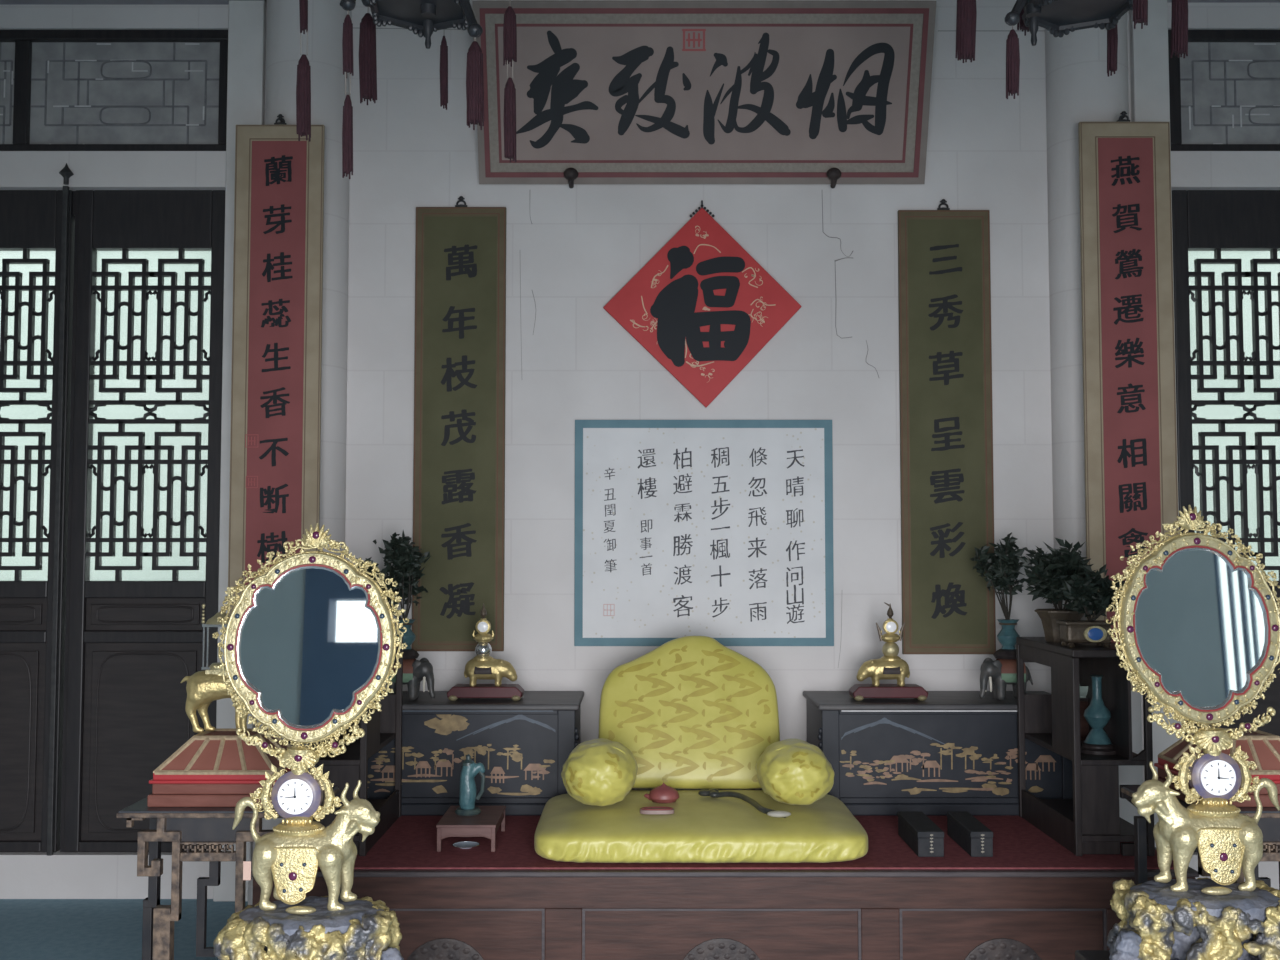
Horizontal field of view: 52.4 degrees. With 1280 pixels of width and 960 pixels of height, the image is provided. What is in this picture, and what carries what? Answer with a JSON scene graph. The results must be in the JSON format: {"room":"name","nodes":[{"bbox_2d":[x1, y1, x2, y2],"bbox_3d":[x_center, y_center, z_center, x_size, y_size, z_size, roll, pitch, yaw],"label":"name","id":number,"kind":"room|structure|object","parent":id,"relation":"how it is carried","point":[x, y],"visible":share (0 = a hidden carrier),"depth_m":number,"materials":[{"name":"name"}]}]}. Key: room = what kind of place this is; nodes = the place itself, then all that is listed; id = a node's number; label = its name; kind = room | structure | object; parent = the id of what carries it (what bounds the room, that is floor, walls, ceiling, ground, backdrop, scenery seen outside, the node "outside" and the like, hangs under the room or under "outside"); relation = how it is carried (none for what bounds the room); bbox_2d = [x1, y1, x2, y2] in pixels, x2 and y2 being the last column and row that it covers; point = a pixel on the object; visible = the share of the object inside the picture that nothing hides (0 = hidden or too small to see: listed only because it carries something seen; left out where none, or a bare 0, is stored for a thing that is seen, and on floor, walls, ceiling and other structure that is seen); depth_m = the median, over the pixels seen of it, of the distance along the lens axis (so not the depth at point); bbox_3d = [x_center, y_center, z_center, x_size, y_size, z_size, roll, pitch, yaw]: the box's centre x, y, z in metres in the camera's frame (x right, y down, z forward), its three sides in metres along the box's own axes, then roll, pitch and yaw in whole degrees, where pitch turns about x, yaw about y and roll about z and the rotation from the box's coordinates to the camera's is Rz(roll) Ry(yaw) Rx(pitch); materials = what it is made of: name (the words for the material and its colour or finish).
{"room":"chinese palace hall","nodes":[
{"label":"chinese palace hall","id":0,"kind":"room"},
{"bbox_2d":[0,899,247,959],"bbox_3d":[0.525,1.839,2.309,8.850,0.120,8.310,0,-3,0],"label":"floor","id":1,"kind":"structure","parent":0,"point":[30,929],"depth_m":5.67,"materials":[{"name":"teal carpet"}]},
{"bbox_2d":[116,786,340,959],"bbox_3d":[-1.301,1.447,4.138,0.690,0.860,0.428,0,-3,0],"label":"side table","id":2,"kind":"object","parent":1,"relation":"on","point":[181,826],"visible":0.66,"depth_m":3.96,"materials":[{"name":"paint"}]},
{"bbox_2d":[147,728,291,806],"bbox_3d":[-1.314,0.914,4.179,0.413,0.208,0.335,0,-3,0],"label":"lidded box","id":3,"kind":"object","parent":2,"relation":"on","point":[217,768],"visible":0.63,"depth_m":4.02,"materials":[{"name":"red wood"}]},
{"bbox_2d":[181,604,247,732],"bbox_3d":[-1.318,0.606,4.190,0.328,0.411,0.104,0,-3,4],"label":"deer","id":4,"kind":"object","parent":3,"relation":"on","point":[202,687],"visible":0.61,"depth_m":4.16},
{"bbox_2d":[251,847,1198,959],"bbox_3d":[0.303,1.734,5.409,3.416,0.570,1.512,0,-3,0],"label":"platform","id":5,"kind":"object","parent":1,"relation":"on","point":[444,914],"visible":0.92,"depth_m":4.68,"materials":[{"name":"red wood"}]},
{"bbox_2d":[318,816,1173,868],"bbox_3d":[0.303,1.447,5.443,3.356,0.006,1.465,0,-3,0],"label":"carpet","id":6,"kind":"object","parent":5,"relation":"on","point":[410,842],"visible":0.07,"depth_m":4.90,"materials":[{"name":"red carpet"}]},
{"bbox_2d":[288,637,402,855],"bbox_3d":[-1.180,1.048,5.271,0.298,0.772,0.740,0,-3,0],"label":"display shelf","id":7,"kind":"object","parent":6,"relation":"on","point":[385,725],"visible":0.28,"depth_m":5.12,"materials":[{"name":"brown wood"}]},
{"bbox_2d":[317,691,583,815],"bbox_3d":[-0.843,1.229,5.907,1.156,0.479,0.550,0,-3,0],"label":"cabinet","id":8,"kind":"object","parent":6,"relation":"on","point":[523,746],"visible":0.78,"depth_m":5.66,"materials":[{"name":"black wood"}]},
{"bbox_2d":[387,658,434,700],"bbox_3d":[-1.036,0.890,5.809,0.257,0.187,0.148,0,-3,0],"label":"elephant figurine","id":9,"kind":"object","parent":8,"relation":"on","point":[415,671],"visible":0.64,"depth_m":5.77,"materials":[{"name":"ceramic"}]},
{"bbox_2d":[356,530,430,658],"bbox_3d":[-1.135,0.511,5.870,0.378,0.578,0.373,0,-3,0],"label":"potted plant","id":10,"kind":"object","parent":9,"relation":"on","point":[405,568],"visible":0.67,"depth_m":5.79,"materials":[{"name":"green plant"}]},
{"bbox_2d":[447,603,523,700],"bbox_3d":[-0.692,0.771,5.847,0.333,0.430,0.153,0,-3,0],"label":"clock","id":11,"kind":"object","parent":8,"relation":"on","point":[483,666],"visible":1,"depth_m":5.80,"materials":[{"name":"gold wood"}]},
{"bbox_2d":[452,841,479,848],"bbox_3d":[-0.673,1.415,5.031,0.106,0.012,0.106,0,-3,0],"label":"saucer","id":12,"kind":"object","parent":6,"relation":"on","point":[463,844],"visible":1,"depth_m":5.05,"materials":[{"name":"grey ceramic"}]},
{"bbox_2d":[436,806,505,851],"bbox_3d":[-0.663,1.377,5.143,0.229,0.102,0.380,0,-3,0],"label":"stand","id":13,"kind":"object","parent":6,"relation":"on","point":[486,824],"visible":0.98,"depth_m":4.98,"materials":[{"name":"brown wood"}]},
{"bbox_2d":[455,754,484,815],"bbox_3d":[-0.685,1.210,5.182,0.104,0.234,0.104,-3,-4,45],"label":"cloisonne ewer","id":14,"kind":"object","parent":13,"relation":"on","point":[470,769],"visible":1,"depth_m":5.16,"materials":[{"name":"teal ceramic"}]},
{"bbox_2d":[534,790,867,862],"bbox_3d":[0.228,1.348,5.142,1.249,0.158,0.906,0,-3,0],"label":"seat cushion","id":15,"kind":"object","parent":6,"relation":"on","point":[701,829],"visible":0.91,"depth_m":4.75,"materials":[{"name":"yellow fabric"}]},
{"bbox_2d":[561,738,637,805],"bbox_3d":[-0.158,1.148,5.111,0.300,0.246,0.390,0,-3,0],"label":"bolster cushion","id":16,"kind":"object","parent":15,"relation":"on","point":[600,771],"visible":1,"depth_m":4.96,"materials":[{"name":"yellow fabric"}]},
{"bbox_2d":[640,807,673,813],"bbox_3d":[0.065,1.255,4.941,0.132,0.019,0.060,0,-3,0],"label":"tray","id":17,"kind":"object","parent":15,"relation":"on","point":[644,810],"visible":1,"depth_m":4.92,"materials":[{"name":"stone"}]},
{"bbox_2d":[644,782,678,802],"bbox_3d":[0.094,1.235,5.136,0.117,0.079,0.113,3,-4,-43],"label":"vessel","id":18,"kind":"object","parent":15,"relation":"on","point":[663,793],"visible":1,"depth_m":5.10,"materials":[{"name":"red ceramic"}]},
{"bbox_2d":[598,636,779,788],"bbox_3d":[0.237,0.993,5.626,0.833,0.626,0.361,0,-3,0],"label":"cushion","id":19,"kind":"object","parent":15,"relation":"on","point":[692,712],"visible":0.95,"depth_m":5.54,"materials":[{"name":"yellow fabric"}]},
{"bbox_2d":[698,788,790,817],"bbox_3d":[0.395,1.245,5.030,0.096,0.038,0.548,2,-4,-28],"label":"ruyi sceptre","id":20,"kind":"object","parent":15,"relation":"on","point":[713,792],"visible":1,"depth_m":5.05,"materials":[{"name":"brown wood"}]},
{"bbox_2d":[755,738,833,804],"bbox_3d":[0.608,1.149,5.110,0.297,0.252,0.392,0,-3,0],"label":"bolster cushion","id":21,"kind":"object","parent":15,"relation":"on","point":[793,771],"visible":1,"depth_m":4.96,"materials":[{"name":"yellow fabric"}]},
{"bbox_2d":[897,811,943,856],"bbox_3d":[1.091,1.376,5.063,0.102,0.094,0.385,0,-3,0],"label":"case","id":22,"kind":"object","parent":6,"relation":"on","point":[918,831],"visible":1,"depth_m":4.93,"materials":[{"name":"grey fabric"}]},
{"bbox_2d":[803,691,1072,815],"bbox_3d":[1.352,1.229,5.907,1.156,0.479,0.550,0,-3,0],"label":"cabinet","id":23,"kind":"object","parent":6,"relation":"on","point":[939,754],"visible":0.78,"depth_m":5.66,"materials":[{"name":"wood"}]},
{"bbox_2d":[849,602,927,700],"bbox_3d":[1.114,0.768,5.847,0.333,0.436,0.153,0,-3,0],"label":"clock","id":24,"kind":"object","parent":23,"relation":"on","point":[890,666],"visible":1,"depth_m":5.81,"materials":[{"name":"gold wood"}]},
{"bbox_2d":[979,658,1032,700],"bbox_3d":[1.631,0.890,5.809,0.257,0.187,0.148,0,-3,0],"label":"elephant figurine","id":25,"kind":"object","parent":23,"relation":"on","point":[999,673],"visible":0.88,"depth_m":5.77,"materials":[{"name":"ceramic"}]},
{"bbox_2d":[970,532,1024,658],"bbox_3d":[1.624,0.517,5.840,0.255,0.564,0.240,0,-3,0],"label":"vase","id":26,"kind":"object","parent":25,"relation":"on","point":[999,575],"visible":0.98,"depth_m":5.81,"materials":[{"name":"teal ceramic"}]},
{"bbox_2d":[947,811,992,856],"bbox_3d":[1.282,1.376,5.063,0.086,0.094,0.385,0,-3,0],"label":"case","id":27,"kind":"object","parent":6,"relation":"on","point":[968,832],"visible":1,"depth_m":4.95,"materials":[{"name":"grey fabric"}]},
{"bbox_2d":[1016,637,1154,855],"bbox_3d":[1.786,1.048,5.271,0.298,0.772,0.740,0,-3,0],"label":"display shelf","id":28,"kind":"object","parent":6,"relation":"on","point":[1090,822],"visible":0.78,"depth_m":5.00,"materials":[{"name":"brown wood"}]},
{"bbox_2d":[1011,538,1092,641],"bbox_3d":[1.720,0.453,5.377,0.384,0.428,0.298,0,-3,0],"label":"planter","id":29,"kind":"object","parent":28,"relation":"on","point":[1048,573],"visible":0.71,"depth_m":5.34,"materials":[{"name":"brown metal"}]},
{"bbox_2d":[1080,698,1088,740],"bbox_3d":[1.835,0.993,5.404,0.109,0.180,0.109,0,-3,0],"label":"display box","id":30,"kind":"object","parent":28,"relation":"on","point":[1084,728],"visible":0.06,"depth_m":5.36,"materials":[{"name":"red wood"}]},
{"bbox_2d":[1079,684,1087,697],"bbox_3d":[1.835,0.878,5.411,0.110,0.050,0.110,0,-3,0],"label":"bowl","id":31,"kind":"object","parent":30,"relation":"on","point":[1083,689],"visible":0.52,"depth_m":5.37,"materials":[{"name":"teal ceramic"}]},
{"bbox_2d":[1056,564,1124,646],"bbox_3d":[1.816,0.492,5.124,0.338,0.323,0.229,-1,-3,19],"label":"planter","id":32,"kind":"object","parent":28,"relation":"on","point":[1084,595],"visible":0.84,"depth_m":5.08,"materials":[{"name":"brown metal"}]},
{"bbox_2d":[1080,675,1116,754],"bbox_3d":[1.797,0.917,5.108,0.158,0.299,0.158,0,-3,0],"label":"bottle vase","id":33,"kind":"object","parent":28,"relation":"on","point":[1097,715],"visible":0.98,"depth_m":5.08,"materials":[{"name":"teal ceramic"}]},
{"bbox_2d":[1075,951,1108,959],"bbox_3d":[1.568,1.610,3.593,0.580,0.479,0.440,0,-3,0],"label":"pedestal","id":34,"kind":"object","parent":1,"relation":"on","point":[1079,955],"visible":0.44,"depth_m":3.78,"materials":[{"name":"paint"}]},
{"bbox_2d":[1106,505,1279,959],"bbox_3d":[1.567,0.719,3.639,0.580,1.301,0.380,0,-3,0],"label":"clock","id":35,"kind":"object","parent":34,"relation":"on","point":[1198,630],"visible":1,"depth_m":3.64,"materials":[{"name":"gold metal"}]},
{"bbox_2d":[1120,534,1279,723],"bbox_3d":[1.585,0.419,3.681,0.477,0.531,0.066,0,-3,-8],"label":"mirror","id":36,"kind":"object","parent":35,"relation":"attached to","point":[1200,621],"depth_m":3.67,"materials":[{"name":"clear glass"}]},
{"bbox_2d":[1188,752,1241,806],"bbox_3d":[1.613,0.841,3.650,0.139,0.158,0.077,0,-3,0],"label":"clock","id":37,"kind":"object","parent":35,"relation":"on","point":[1214,778],"depth_m":3.63,"materials":[{"name":"grey"}]},
{"bbox_2d":[1121,786,1279,890],"bbox_3d":[1.907,1.447,4.138,0.579,0.860,0.428,0,-3,0],"label":"side table","id":38,"kind":"object","parent":1,"relation":"on","point":[1269,822],"visible":0.22,"depth_m":3.97,"materials":[{"name":"paint"}]},
{"bbox_2d":[1154,728,1279,806],"bbox_3d":[1.920,0.914,4.179,0.413,0.208,0.335,0,-3,0],"label":"lidded box","id":39,"kind":"object","parent":38,"relation":"on","point":[1263,748],"visible":0.48,"depth_m":4.08,"materials":[{"name":"red wood"}]},
{"bbox_3d":[-0.859,1.586,3.364,0.580,0.502,0.440,0,-3,0],"label":"pedestal","id":40,"kind":"object","parent":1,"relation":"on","visible":0},
{"bbox_2d":[212,523,408,959],"bbox_3d":[-0.854,0.722,3.403,0.531,1.219,0.383,0,-3,0],"label":"clock","id":41,"kind":"object","parent":40,"relation":"on","point":[309,646],"visible":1,"depth_m":3.42,"materials":[{"name":"gold metal"}]},
{"bbox_2d":[271,771,322,825],"bbox_3d":[-0.901,0.838,3.420,0.130,0.148,0.072,0,-3,0],"label":"clock","id":42,"kind":"object","parent":41,"relation":"on","point":[297,796],"depth_m":3.40,"materials":[{"name":"grey"}]},
{"bbox_2d":[224,553,393,742],"bbox_3d":[-0.876,0.442,3.448,0.448,0.498,0.065,0,-3,0],"label":"mirror","id":43,"kind":"object","parent":41,"relation":"attached to","point":[309,640],"depth_m":3.44,"materials":[{"name":"clear glass"}]},
{"bbox_2d":[248,0,351,904],"bbox_3d":[-1.614,-0.388,6.250,0.448,4.750,0.448,0,-3,0],"label":"wall","id":44,"kind":"structure","parent":0,"point":[326,18],"depth_m":6.16,"materials":[{"name":"white paint"}]},
{"bbox_2d":[227,114,324,615],"bbox_3d":[-1.664,-0.368,6.010,0.408,2.648,0.156,0,-3,0],"label":"scroll","id":45,"kind":"object","parent":44,"relation":"attached to","point":[276,375],"visible":0.82,"depth_m":5.95,"materials":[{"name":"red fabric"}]},
{"bbox_2d":[0,0,1279,898],"bbox_3d":[0.525,-0.378,6.428,8.850,4.750,0.283,0,-3,0],"label":"wall","id":46,"kind":"structure","parent":0,"point":[570,251],"depth_m":6.31,"materials":[{"name":"grey paint"}]},
{"bbox_2d":[0,190,74,851],"bbox_3d":[-3.163,0.180,6.345,0.732,3.216,0.070,0,-3,0],"label":"door","id":47,"kind":"structure","parent":46,"relation":"in","point":[30,220],"depth_m":6.31,"materials":[{"name":"black paint"}]},
{"bbox_2d":[46,163,73,855],"bbox_3d":[-2.795,0.116,6.246,0.068,3.327,0.068,0,-3,0],"label":"bar","id":48,"kind":"object","parent":46,"relation":"attached to","point":[66,173],"visible":1,"depth_m":6.24,"materials":[{"name":"wood"}]},
{"bbox_2d":[60,190,78,851],"bbox_3d":[0.296,0.181,6.375,7.610,3.216,0.110,0,-3,0],"label":"trim","id":49,"kind":"structure","parent":46,"relation":"attached to","point":[75,193],"depth_m":6.32,"materials":[{"name":"black paint"}]},
{"bbox_2d":[0,30,227,150],"bbox_3d":[-2.728,-1.912,6.430,1.524,0.614,0.085,0,-3,0],"label":"window","id":50,"kind":"structure","parent":46,"relation":"in","point":[61,90],"depth_m":6.42,"materials":[{"name":"black paint"}]},
{"bbox_2d":[0,0,265,4],"bbox_3d":[-2.818,-2.488,6.368,1.964,0.300,0.070,0,-3,0],"label":"trim","id":51,"kind":"structure","parent":46,"relation":"attached to","point":[2,2],"depth_m":6.37,"materials":[{"name":"white paint"}]},
{"bbox_2d":[63,190,224,851],"bbox_3d":[-2.397,0.180,6.345,0.732,3.216,0.070,0,-3,0],"label":"door","id":52,"kind":"structure","parent":46,"relation":"in","point":[132,645],"depth_m":6.32,"materials":[{"name":"black paint"}]},
{"bbox_2d":[213,0,265,901],"bbox_3d":[-1.923,-0.387,6.265,0.173,4.750,0.050,0,-3,0],"label":"pillar","id":53,"kind":"structure","parent":46,"relation":"attached to","point":[246,19],"depth_m":6.29,"materials":[{"name":"white paint"}]},
{"bbox_2d":[412,196,505,650],"bbox_3d":[-0.869,-0.282,6.259,0.438,2.200,0.026,0,-3,0],"label":"scroll","id":54,"kind":"object","parent":46,"relation":"attached to","point":[460,348],"visible":0.99,"depth_m":6.25,"materials":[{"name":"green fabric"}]},
{"bbox_2d":[603,200,801,406],"bbox_3d":[0.301,-0.852,6.274,0.957,1.009,0.024,0,-3,0],"label":"diamond","id":55,"kind":"object","parent":46,"relation":"attached to","point":[702,306],"visible":1,"depth_m":6.26,"materials":[{"name":"red paper"}]},
{"bbox_2d":[574,420,833,645],"bbox_3d":[0.307,0.252,6.242,1.241,1.086,0.014,0,-3,0],"label":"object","id":56,"kind":"object","parent":46,"relation":"attached to","point":[720,530],"visible":1,"depth_m":6.24,"materials":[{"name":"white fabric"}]},
{"bbox_2d":[472,1,936,188],"bbox_3d":[0.300,-1.826,6.196,2.160,0.820,0.338,0,-3,0],"label":"name plaque","id":57,"kind":"object","parent":46,"relation":"attached to","point":[833,93],"visible":1,"depth_m":6.18,"materials":[{"name":"beige wood"}]},
{"bbox_2d":[898,199,995,653],"bbox_3d":[1.475,-0.267,6.258,0.443,2.199,0.026,0,-3,0],"label":"scroll","id":58,"kind":"object","parent":46,"relation":"attached to","point":[944,277],"visible":1,"depth_m":6.25,"materials":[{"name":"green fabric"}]},
{"bbox_2d":[1129,0,1181,846],"bbox_3d":[2.490,-0.387,6.265,0.173,4.750,0.050,0,-3,0],"label":"pillar","id":59,"kind":"structure","parent":46,"relation":"attached to","point":[1149,55],"depth_m":6.33,"materials":[{"name":"white paint"}]},
{"bbox_2d":[1167,0,1279,2],"bbox_3d":[3.627,-2.498,6.369,2.447,0.300,0.070,0,-3,0],"label":"trim","id":60,"kind":"structure","parent":46,"relation":"attached to","point":[1168,1],"depth_m":6.38,"materials":[{"name":"white paint"}]},
{"bbox_2d":[1168,30,1279,150],"bbox_3d":[3.309,-1.912,6.430,1.543,0.614,0.085,0,-3,0],"label":"window","id":61,"kind":"structure","parent":46,"relation":"in","point":[1224,95],"depth_m":6.42,"materials":[{"name":"black paint"}]},
{"bbox_2d":[1172,190,1279,851],"bbox_3d":[2.985,0.180,6.345,0.732,3.216,0.070,0,-3,0],"label":"door","id":62,"kind":"structure","parent":46,"relation":"in","point":[1217,221],"depth_m":6.37,"materials":[{"name":"black paint"}]},
{"bbox_2d":[1045,12,1142,824],"bbox_3d":[2.175,-0.388,6.250,0.426,4.750,0.426,0,-3,0],"label":"wall","id":63,"kind":"structure","parent":0,"point":[1079,88],"depth_m":6.16,"materials":[{"name":"white paint"}]},
{"bbox_2d":[1078,111,1178,689],"bbox_3d":[2.240,-0.376,6.011,0.417,2.662,0.156,0,-3,0],"label":"scroll","id":64,"kind":"object","parent":63,"relation":"attached to","point":[1127,296],"visible":0.89,"depth_m":5.95,"materials":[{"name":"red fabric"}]},
{"bbox_3d":[0.525,-3.039,2.572,8.850,0.150,8.310,0,-3,0],"label":"ceiling","id":65,"kind":"structure","parent":0,"visible":0},
{"bbox_2d":[296,0,516,178],"bbox_3d":[-0.626,-1.834,3.632,0.583,2.142,0.556,-1,-3,15],"label":"lantern","id":66,"kind":"object","parent":65,"relation":"hanging from","point":[424,17],"visible":1,"depth_m":3.56,"materials":[{"name":"red fabric"}]},
{"bbox_2d":[955,0,1187,98],"bbox_3d":[1.221,-1.941,3.613,0.482,1.932,0.693,-3,-4,43],"label":"lantern","id":67,"kind":"object","parent":65,"relation":"hanging from","point":[1059,17],"visible":1,"depth_m":3.57,"materials":[{"name":"red fabric"}]},
{"label":"outside","id":68,"kind":"structure","parent":0,"visible":0},
{"bbox_3d":[1.000,2.288,8.049,26.000,0.200,3.000,0,-3,0],"label":"ground","id":69,"kind":"structure","parent":68,"visible":0},
{"bbox_2d":[0,250,1279,580],"bbox_3d":[1.500,-1.018,9.879,21.000,6.600,0.300,0,-3,0],"label":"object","id":70,"kind":"structure","parent":69,"relation":"on","point":[12,411],"depth_m":9.70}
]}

